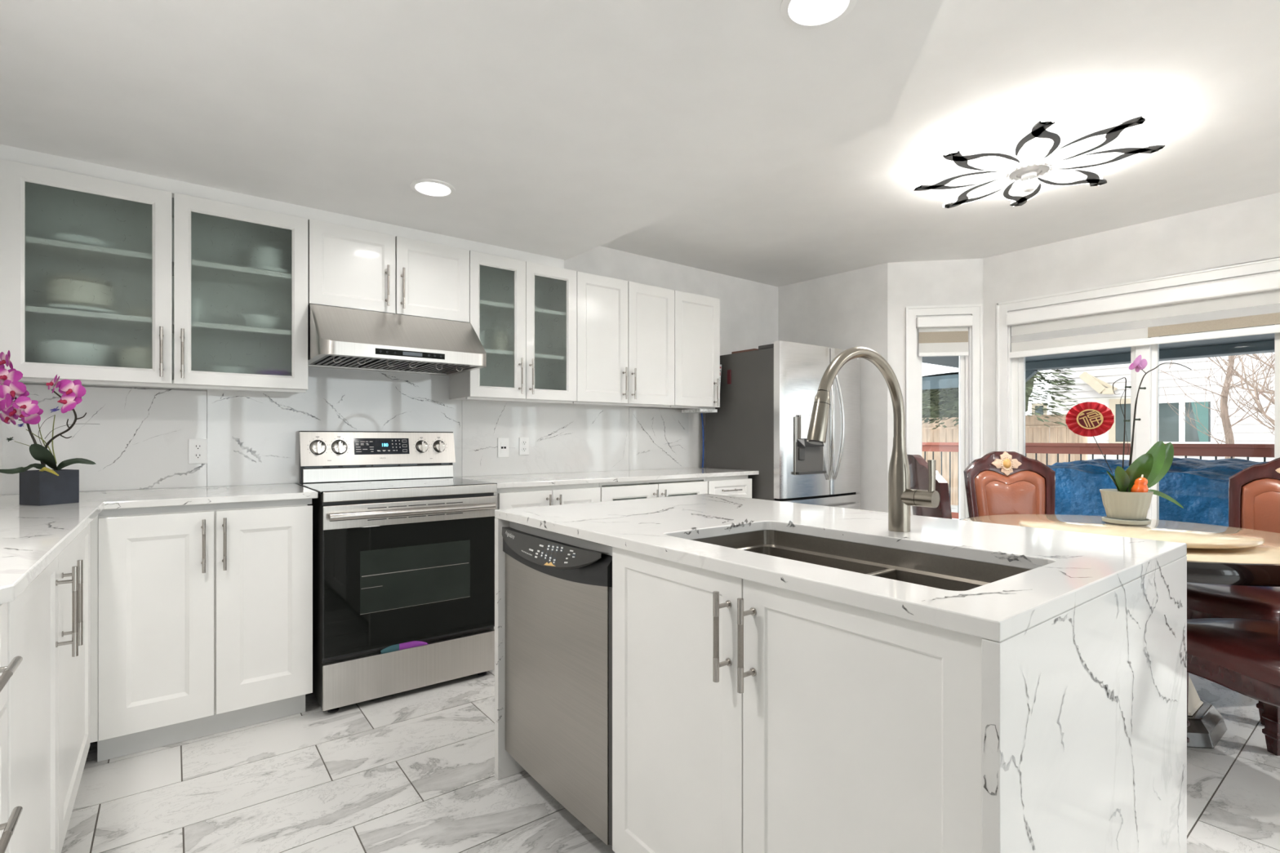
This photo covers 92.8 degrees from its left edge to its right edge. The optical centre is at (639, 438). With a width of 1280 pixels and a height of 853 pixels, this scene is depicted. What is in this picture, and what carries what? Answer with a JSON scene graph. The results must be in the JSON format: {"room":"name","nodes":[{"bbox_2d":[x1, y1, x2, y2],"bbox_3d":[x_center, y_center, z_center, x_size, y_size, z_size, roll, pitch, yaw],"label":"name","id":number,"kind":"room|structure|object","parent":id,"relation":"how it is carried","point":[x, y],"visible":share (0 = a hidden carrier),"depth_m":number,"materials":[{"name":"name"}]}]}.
{"room":"kitchen","nodes":[
{"label":"kitchen","id":0,"kind":"room"},
{"bbox_2d":[0,410,2,495],"bbox_3d":[-1.691,-0.122,1.237,0.120,2.545,2.820,0,0,-37],"label":"wall","id":1,"kind":"structure","parent":0,"point":[1,411],"depth_m":2.37,"materials":[{"name":"paint"}]},
{"bbox_2d":[0,144,564,268],"bbox_3d":[-1.386,-1.022,2.875,2.355,0.056,0.020,0,0,-37],"label":"trim","id":2,"kind":"structure","parent":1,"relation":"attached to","point":[6,153],"depth_m":2.63,"materials":[{"name":"white wood"}]},
{"bbox_2d":[11,245,778,494],"bbox_3d":[-0.695,-0.122,3.851,4.880,2.545,0.120,0,0,-37],"label":"wall","id":3,"kind":"structure","parent":0,"point":[749,309],"depth_m":4.67,"materials":[{"name":"paint"}]},
{"bbox_2d":[0,159,307,393],"bbox_3d":[-1.974,-0.602,2.562,0.989,0.784,0.348,0,0,-37],"label":"upper cabinet","id":4,"kind":"object","parent":3,"relation":"attached to","point":[104,282],"visible":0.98,"depth_m":2.41,"materials":[{"name":"white paint"}]},
{"bbox_2d":[172,319,173,333],"bbox_3d":[-1.991,-0.474,2.585,0.954,0.020,0.274,0,0,-37],"label":"shelf","id":5,"kind":"object","parent":4,"relation":"attached to","point":[172,319],"depth_m":2.54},
{"bbox_2d":[2,366,688,494],"bbox_3d":[-1.068,-0.193,3.482,3.599,0.838,0.013,0,0,-37],"label":"backsplash","id":6,"kind":"structure","parent":3,"relation":"attached to","point":[140,439],"depth_m":3.00,"materials":[{"name":"grey stone"}]},
{"bbox_2d":[188,439,207,463],"bbox_3d":[-1.998,0.058,2.756,0.069,0.112,0.009,0,0,-37],"label":"wall outlet","id":7,"kind":"object","parent":6,"relation":"attached to","point":[197,448],"visible":1,"depth_m":2.75,"materials":[{"name":"plastic"}]},
{"bbox_2d":[193,444,202,449],"bbox_3d":[-1.996,0.038,2.754,0.033,0.028,0.003,0,0,-37],"label":"receptacle","id":8,"kind":"object","parent":7,"relation":"attached to","point":[196,446],"depth_m":2.75,"materials":[{"name":"plastic"}]},
{"bbox_2d":[193,453,202,458],"bbox_3d":[-1.996,0.079,2.754,0.033,0.028,0.003,0,0,-37],"label":"receptacle","id":9,"kind":"object","parent":7,"relation":"attached to","point":[196,455],"depth_m":2.75,"materials":[{"name":"plastic"}]},
{"bbox_2d":[497,437,508,457],"bbox_3d":[-0.820,0.055,3.659,0.072,0.117,0.008,0,0,-37],"label":"outlet","id":10,"kind":"object","parent":6,"relation":"attached to","point":[503,442],"visible":1,"depth_m":3.66,"materials":[{"name":"plastic"}]},
{"bbox_2d":[519,437,528,454],"bbox_3d":[-0.710,0.047,3.742,0.066,0.107,0.009,0,0,-37],"label":"wall outlet","id":11,"kind":"object","parent":6,"relation":"attached to","point":[523,442],"visible":1,"depth_m":3.74,"materials":[{"name":"plastic"}]},
{"bbox_2d":[307,218,469,322],"bbox_3d":[-1.283,-0.803,3.099,0.751,0.384,0.361,0,0,-37],"label":"upper cabinet","id":12,"kind":"object","parent":3,"relation":"attached to","point":[348,267],"visible":0.88,"depth_m":2.96,"materials":[{"name":"white paint"}]},
{"bbox_2d":[307,303,486,375],"bbox_3d":[-1.209,-0.472,3.003,0.752,0.269,0.573,0,0,-37],"label":"range hood","id":13,"kind":"object","parent":12,"relation":"attached to","point":[339,338],"visible":1,"depth_m":2.84,"materials":[{"name":"metal"}]},
{"bbox_2d":[448,250,577,403],"bbox_3d":[-0.717,-0.602,3.525,0.659,0.784,0.348,0,0,-37],"label":"upper cabinet","id":14,"kind":"object","parent":3,"relation":"attached to","point":[523,314],"visible":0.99,"depth_m":3.40,"materials":[{"name":"white paint"}]},
{"bbox_2d":[554,271,674,407],"bbox_3d":[-0.151,-0.602,3.958,0.761,0.784,0.348,0,0,-37],"label":"upper cabinet","id":15,"kind":"object","parent":3,"relation":"attached to","point":[625,329],"visible":0.92,"depth_m":3.83,"materials":[{"name":"white paint"}]},
{"bbox_2d":[650,290,719,408],"bbox_3d":[0.321,-0.602,4.319,0.420,0.784,0.348,0,0,-37],"label":"upper cabinet","id":16,"kind":"object","parent":3,"relation":"attached to","point":[696,317],"visible":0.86,"depth_m":4.21,"materials":[{"name":"white paint"}]},
{"bbox_2d":[681,408,717,413],"bbox_3d":[0.427,-0.198,4.386,0.167,0.022,0.195,0,0,-37],"label":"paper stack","id":17,"kind":"object","parent":16,"relation":"attached to","point":[688,411],"visible":1,"depth_m":4.33,"materials":[{"name":"white paper"}]},
{"bbox_2d":[701,413,704,467],"bbox_3d":[0.446,-0.118,4.530,0.021,0.667,0.082,0,0,-44],"label":"cord","id":18,"kind":"object","parent":16,"relation":"attached to","point":[701,413],"visible":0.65,"depth_m":4.51,"materials":[{"name":"blue plastic"}]},
{"bbox_2d":[720,364,721,385],"bbox_3d":[0.518,-0.396,4.438,0.033,0.315,0.184,0,0,-37],"label":"calendar","id":19,"kind":"object","parent":16,"relation":"attached to","point":[720,365],"visible":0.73,"depth_m":4.37,"materials":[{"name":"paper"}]},
{"bbox_2d":[0,0,943,260],"bbox_3d":[-1.006,-1.173,0.817,4.397,0.245,4.320,0,0,-37],"label":"ceiling","id":20,"kind":"structure","parent":0,"point":[564,130],"depth_m":1.87,"materials":[{"name":"paint"}]},
{"bbox_2d":[409,178,455,197],"bbox_3d":[-0.867,-1.046,2.554,0.181,0.007,0.181,0,0,-37],"label":"recessed light","id":21,"kind":"object","parent":20,"relation":"in","point":[441,188],"visible":1,"depth_m":2.55,"materials":[{"name":"white plastic"}]},
{"bbox_2d":[780,0,857,29],"bbox_3d":[0.430,-1.046,1.469,0.181,0.007,0.181,0,0,-37],"label":"recessed light","id":22,"kind":"object","parent":20,"relation":"in","point":[799,14],"visible":1,"depth_m":1.50,"materials":[{"name":"white plastic"}]},
{"bbox_2d":[61,669,1279,852],"bbox_3d":[1.020,1.180,0.416,7.325,0.060,7.620,0,0,-37],"label":"floor","id":23,"kind":"structure","parent":0,"point":[411,771],"depth_m":1.98,"materials":[{"name":"tile"}]},
{"bbox_2d":[0,602,22,852],"bbox_3d":[-1.012,0.698,0.735,0.342,0.902,0.598,0,0,-37],"label":"base cabinet","id":24,"kind":"object","parent":23,"relation":"on","point":[6,828],"visible":0.95,"depth_m":1.01,"materials":[{"name":"white paint"}]},
{"bbox_2d":[0,483,318,604],"bbox_3d":[-1.449,0.233,1.848,1.003,0.027,2.117,0,0,-37],"label":"countertop","id":25,"kind":"structure","parent":24,"relation":"on","point":[32,537],"depth_m":1.80,"materials":[{"name":"stone"}]},
{"bbox_2d":[0,350,99,506],"bbox_3d":[-2.011,-0.036,2.048,0.374,0.511,0.157,0,0,1],"label":"potted orchid","id":26,"kind":"object","parent":25,"relation":"on","point":[46,486],"visible":1,"depth_m":2.01,"materials":[{"name":"plant"}]},
{"bbox_2d":[3,524,89,852],"bbox_3d":[-1.616,0.698,1.524,0.342,0.902,1.385,0,0,-37],"label":"base cabinet","id":27,"kind":"object","parent":23,"relation":"on","point":[47,704],"visible":0.82,"depth_m":1.45,"materials":[{"name":"white paint"}]},
{"bbox_2d":[89,498,312,762],"bbox_3d":[-1.797,0.698,2.522,0.702,0.902,0.630,0,0,-37],"label":"base cabinet","id":28,"kind":"object","parent":23,"relation":"on","point":[201,615],"visible":0.93,"depth_m":2.28,"materials":[{"name":"white paint"}]},
{"bbox_2d":[297,431,497,712],"bbox_3d":[-1.171,0.556,2.953,0.773,1.186,0.688,0,0,-37],"label":"stove","id":29,"kind":"object","parent":23,"relation":"on","point":[403,547],"visible":0.98,"depth_m":2.74,"materials":[{"name":"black metal"}]},
{"bbox_2d":[307,436,328,454],"bbox_3d":[-1.574,0.036,2.984,0.091,0.090,0.041,0,0,-37],"label":"knob","id":30,"kind":"object","parent":29,"relation":"attached to","point":[316,445],"depth_m":2.98,"materials":[{"name":"silver metal"}]},
{"bbox_2d":[331,437,349,454],"bbox_3d":[-1.498,0.035,3.043,0.091,0.090,0.041,0,0,-37],"label":"knob","id":31,"kind":"object","parent":29,"relation":"attached to","point":[340,446],"depth_m":3.04,"materials":[{"name":"silver metal"}]},
{"bbox_2d":[297,477,497,494],"bbox_3d":[-1.174,0.223,2.957,0.773,0.012,0.567,0,0,-37],"label":"cooktop","id":32,"kind":"object","parent":29,"relation":"in","point":[339,486],"depth_m":2.87,"materials":[{"name":"black glass"}]},
{"bbox_2d":[380,640,428,653],"bbox_3d":[-1.038,0.915,2.695,0.206,0.033,0.010,0,0,-37],"label":"tea towel","id":33,"kind":"object","parent":29,"relation":"in","point":[395,647],"visible":1,"depth_m":2.69,"materials":[{"name":"purple fabric"}]},
{"bbox_2d":[413,438,430,453],"bbox_3d":[-1.174,0.036,3.291,0.085,0.084,0.041,0,0,-37],"label":"knob","id":34,"kind":"object","parent":29,"relation":"attached to","point":[420,445],"depth_m":3.28,"materials":[{"name":"silver metal"}]},
{"bbox_2d":[493,483,600,629],"bbox_3d":[-0.632,0.698,3.415,0.626,0.902,0.630,0,0,-37],"label":"base cabinet","id":35,"kind":"object","parent":23,"relation":"on","point":[545,495],"visible":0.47,"depth_m":3.18,"materials":[{"name":"white paint"}]},
{"bbox_2d":[453,467,759,488],"bbox_3d":[-0.052,0.233,3.702,1.910,0.026,0.873,0,0,-37],"label":"countertop","id":36,"kind":"structure","parent":35,"relation":"on","point":[600,477],"depth_m":3.55,"materials":[{"name":"stone"}]},
{"bbox_2d":[502,521,612,846],"bbox_3d":[-0.048,0.716,1.973,0.636,0.867,0.631,0,0,-37],"label":"dishwasher","id":37,"kind":"object","parent":23,"relation":"on","point":[558,587],"visible":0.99,"depth_m":1.75,"materials":[{"name":"metal"}]},
{"bbox_2d":[599,477,707,502],"bbox_3d":[-0.058,0.698,3.854,0.814,0.902,0.630,0,0,-37],"label":"base cabinet","id":38,"kind":"object","parent":23,"relation":"on","point":[622,491],"visible":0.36,"depth_m":3.62,"materials":[{"name":"white paint"}]},
{"bbox_2d":[705,475,751,497],"bbox_3d":[0.429,0.698,4.228,0.411,0.902,0.629,0,0,-37],"label":"base cabinet","id":39,"kind":"object","parent":23,"relation":"on","point":[730,486],"visible":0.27,"depth_m":4.02,"materials":[{"name":"white paint"}]},
{"bbox_2d":[705,340,861,509],"bbox_3d":[1.103,0.252,4.541,0.937,1.795,0.791,0,0,-37],"label":"refrigerator","id":40,"kind":"object","parent":23,"relation":"on","point":[761,423],"visible":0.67,"depth_m":4.22,"materials":[{"name":"silver metal"}]},
{"bbox_2d":[727,369,731,384],"bbox_3d":[0.638,-0.440,4.367,0.010,0.104,0.032,0,0,-37],"label":"magnet","id":41,"kind":"object","parent":40,"relation":"attached to","point":[729,371],"visible":1,"depth_m":4.36},
{"bbox_2d":[731,348,759,353],"bbox_3d":[0.804,-0.615,4.357,0.200,0.015,0.220,0,0,-37],"label":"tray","id":42,"kind":"object","parent":40,"relation":"on","point":[752,349],"visible":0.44,"depth_m":4.28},
{"bbox_2d":[612,546,982,852],"bbox_3d":[0.556,0.710,1.464,0.977,0.878,0.896,0,0,-37],"label":"base cabinet","id":43,"kind":"object","parent":23,"relation":"on","point":[748,717],"visible":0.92,"depth_m":1.13,"materials":[{"name":"white paint"}]},
{"bbox_2d":[494,493,1186,852],"bbox_3d":[0.371,0.690,1.749,1.004,0.920,1.627,0,0,-37],"label":"countertop","id":44,"kind":"structure","parent":43,"relation":"on","point":[1084,649],"depth_m":1.14,"materials":[{"name":"stone"}]},
{"bbox_2d":[692,529,1029,591],"bbox_3d":[0.442,0.378,1.381,0.458,0.215,0.786,0,0,-37],"label":"sink","id":45,"kind":"object","parent":44,"relation":"in","point":[942,572],"visible":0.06,"depth_m":1.53,"materials":[{"name":"metal"}]},
{"bbox_2d":[806,346,939,532],"bbox_3d":[0.563,0.009,1.466,0.400,0.466,0.123,0,0,-37],"label":"faucet","id":46,"kind":"object","parent":44,"relation":"on","point":[900,496],"visible":1,"depth_m":1.55,"materials":[{"name":"silver metal"}]},
{"bbox_2d":[906,454,951,519],"bbox_3d":[1.540,0.612,2.793,0.583,1.076,0.500,0,0,11],"label":"dining chair","id":47,"kind":"object","parent":23,"relation":"on","point":[918,467],"visible":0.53,"depth_m":2.69,"materials":[{"name":"brown wood"}]},
{"bbox_2d":[964,451,1055,517],"bbox_3d":[2.094,0.612,3.275,0.500,1.076,0.583,0,0,4],"label":"dining chair","id":48,"kind":"object","parent":23,"relation":"on","point":[997,482],"visible":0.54,"depth_m":3.47,"materials":[{"name":"brown leather"}]},
{"bbox_2d":[959,514,1279,748],"bbox_3d":[2.044,0.772,2.561,1.318,0.754,1.318,0,0,-37],"label":"dining table","id":49,"kind":"object","parent":23,"relation":"on","point":[1258,566],"visible":0.23,"depth_m":2.12,"materials":[{"name":"stone"}]},
{"bbox_2d":[1017,515,1265,548],"bbox_3d":[1.976,0.376,2.461,0.764,0.037,0.764,0,0,-37],"label":"lazy susan","id":50,"kind":"object","parent":49,"relation":"on","point":[1196,535],"visible":0.74,"depth_m":2.37,"materials":[{"name":"wood"}]},
{"bbox_2d":[1099,355,1191,525],"bbox_3d":[2.148,0.003,2.585,0.479,0.707,0.181,0,0,-12],"label":"potted orchid","id":51,"kind":"object","parent":50,"relation":"on","point":[1122,507],"visible":0.99,"depth_m":2.54,"materials":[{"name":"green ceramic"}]},
{"bbox_2d":[1065,401,1118,491],"bbox_3d":[1.875,0.037,2.497,0.217,0.374,0.082,0,0,4],"label":"rosette","id":52,"kind":"object","parent":51,"relation":"on","point":[1088,419],"visible":1,"depth_m":2.50,"materials":[{"name":"red paper"}]},
{"bbox_2d":[1130,474,1148,492],"bbox_3d":[2.048,0.190,2.500,0.058,0.083,0.057,0,0,-37],"label":"ornament","id":53,"kind":"object","parent":51,"relation":"on","point":[1140,485],"visible":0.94,"depth_m":2.48,"materials":[{"name":"orange ceramic"}]},
{"bbox_2d":[1186,611,1279,755],"bbox_3d":[2.140,0.612,2.010,0.500,1.076,0.583,0,0,-3],"label":"dining chair","id":54,"kind":"object","parent":23,"relation":"on","point":[1240,655],"visible":0.64,"depth_m":2.02,"materials":[{"name":"brown wood"}]},
{"bbox_2d":[1186,457,1279,724],"bbox_3d":[2.688,0.612,2.667,0.583,1.076,0.500,0,0,-9],"label":"dining chair","id":55,"kind":"object","parent":23,"relation":"on","point":[1254,491],"visible":0.29,"depth_m":2.74,"materials":[{"name":"brown wood"}]},
{"bbox_2d":[778,262,887,512],"bbox_3d":[1.550,-0.122,4.894,0.122,2.545,0.966,0,0,-42],"label":"wall","id":56,"kind":"structure","parent":0,"point":[846,310],"depth_m":4.64,"materials":[{"name":"paint"}]},
{"bbox_2d":[887,258,983,512],"bbox_3d":[2.158,-0.122,4.498,0.655,2.545,0.120,0,0,9],"label":"wall","id":57,"kind":"structure","parent":0,"point":[950,282],"depth_m":4.46,"materials":[{"name":"paint"}]},
{"bbox_2d":[905,303,982,519],"bbox_3d":[2.208,-0.083,4.466,0.521,1.760,0.126,0,0,9],"label":"window","id":58,"kind":"structure","parent":57,"relation":"in","point":[970,366],"depth_m":4.44,"materials":[{"name":"white wood"}]},
{"bbox_2d":[915,315,973,356],"bbox_3d":[2.200,-0.739,4.417,0.375,0.283,0.065,0,0,9],"label":"roller shade","id":59,"kind":"object","parent":58,"relation":"attached to","point":[946,335],"visible":1,"depth_m":4.41,"materials":[{"name":"white fabric"}]},
{"bbox_2d":[600,0,1279,287],"bbox_3d":[1.020,-1.335,0.416,7.365,0.080,7.660,0,0,-37],"label":"ceiling","id":60,"kind":"structure","parent":0,"point":[1205,74],"depth_m":2.67,"materials":[{"name":"paint"}]},
{"bbox_2d":[913,113,1164,208],"bbox_3d":[1.760,-1.206,2.759,0.910,0.178,0.910,0,0,-37],"label":"ceiling lamp","id":61,"kind":"object","parent":60,"relation":"attached to","point":[1026,160],"visible":1,"depth_m":2.68,"materials":[{"name":"white"}]},
{"bbox_2d":[983,192,1279,455],"bbox_3d":[4.334,-0.122,2.046,0.120,2.545,5.979,0,0,-37],"label":"wall","id":62,"kind":"structure","parent":0,"point":[1248,230],"depth_m":3.73,"materials":[{"name":"paint"}]},
{"bbox_2d":[995,256,1279,519],"bbox_3d":[3.350,0.100,3.293,0.126,2.105,2.611,0,0,-37],"label":"window","id":63,"kind":"structure","parent":62,"relation":"in","point":[1010,372],"depth_m":3.70,"materials":[{"name":"white wood"}]},
{"bbox_2d":[1005,271,1279,358],"bbox_3d":[3.305,-0.712,3.262,0.075,0.311,2.460,0,0,-37],"label":"roller shade","id":64,"kind":"object","parent":62,"relation":"attached to","point":[1264,289],"visible":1,"depth_m":3.61,"materials":[{"name":"white fabric"}]},
{"label":"outside","id":65,"kind":"structure","parent":0,"visible":0},
{"bbox_2d":[951,504,958,519],"bbox_3d":[8.074,1.525,12.482,52.000,0.150,70.000,0,0,-37],"label":"ground","id":66,"kind":"structure","parent":65,"point":[954,508],"depth_m":12.54,"materials":[{"name":"white"}]},
{"bbox_2d":[922,362,958,389],"bbox_3d":[5.212,-0.148,11.927,3.020,3.194,4.600,0,0,-37],"label":"shelter","id":67,"kind":"object","parent":66,"relation":"on","point":[934,376],"visible":0.02,"depth_m":9.97,"materials":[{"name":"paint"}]},
{"bbox_2d":[922,388,958,417],"bbox_3d":[8.081,-1.055,16.704,4.835,5.009,4.959,0,0,-37],"label":"conifer","id":68,"kind":"object","parent":66,"relation":"on","point":[947,415],"visible":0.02,"depth_m":16.00,"materials":[{"name":"green plant"}]},
{"bbox_2d":[922,368,1084,429],"bbox_3d":[6.648,-1.817,11.707,3.321,6.534,3.350,0,0,-24],"label":"conifer","id":69,"kind":"object","parent":66,"relation":"on","point":[950,406],"visible":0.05,"depth_m":11.30,"materials":[{"name":"green plant"}]},
{"bbox_2d":[921,413,1087,505],"bbox_3d":[5.999,0.470,14.337,0.100,1.960,7.569,0,0,-37],"label":"fence","id":70,"kind":"object","parent":66,"relation":"on","point":[1036,432],"visible":0.08,"depth_m":12.12,"materials":[{"name":"brown wood"}]},
{"bbox_2d":[1031,352,1274,462],"bbox_3d":[16.650,-2.800,12.140,7.200,8.500,13.627,0,0,-37],"label":"house","id":71,"kind":"structure","parent":66,"relation":"on","point":[1096,382],"depth_m":13.36,"materials":[{"name":"white"}]},
{"bbox_2d":[1191,401,1208,441],"bbox_3d":[12.053,-0.358,13.133,0.001,0.862,0.280,0,0,-37],"label":"curtain","id":72,"kind":"object","parent":71,"relation":"hanging from","point":[1202,412],"depth_m":13.10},
{"bbox_2d":[1159,353,1274,458],"bbox_3d":[9.098,-1.426,9.729,3.090,5.757,2.682,0,0,-42],"label":"bare tree","id":73,"kind":"object","parent":66,"relation":"on","point":[1224,412],"visible":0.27,"depth_m":9.60,"materials":[{"name":"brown plant"}]},
{"bbox_2d":[1208,352,1274,426],"bbox_3d":[9.232,-1.889,8.501,3.632,6.708,3.959,0,0,38],"label":"bare tree","id":74,"kind":"object","parent":66,"relation":"on","point":[1255,388],"visible":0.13,"depth_m":8.80,"materials":[{"name":"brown plant"}]},
{"bbox_2d":[1211,353,1274,435],"bbox_3d":[10.013,-1.862,8.497,4.305,6.643,3.790,0,0,-8],"label":"bare tree","id":75,"kind":"object","parent":66,"relation":"on","point":[1254,407],"visible":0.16,"depth_m":9.31,"materials":[{"name":"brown plant"}]},
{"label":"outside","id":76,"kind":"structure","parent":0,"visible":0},
{"bbox_3d":[4.655,1.195,5.200,4.185,0.030,12.596,0,0,-37],"label":"floor","id":77,"kind":"structure","parent":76,"visible":0},
{"bbox_2d":[921,442,1274,519],"bbox_3d":[5.964,0.585,6.275,0.140,1.190,11.710,0,0,-37],"label":"deck railing","id":78,"kind":"object","parent":77,"relation":"on","point":[1247,451],"visible":0.17,"depth_m":6.95,"materials":[{"name":"wood"}]},
{"bbox_2d":[922,303,1275,382],"bbox_3d":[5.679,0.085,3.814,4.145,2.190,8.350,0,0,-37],"label":"window blind","id":79,"kind":"structure","parent":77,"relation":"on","point":[1256,344],"depth_m":5.91,"materials":[{"name":"fabric"}]},
{"bbox_2d":[1046,457,1269,526],"bbox_3d":[4.722,0.671,4.937,2.130,1.017,2.391,0,0,-37],"label":"hot tub","id":80,"kind":"object","parent":77,"relation":"on","point":[1201,486],"visible":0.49,"depth_m":4.52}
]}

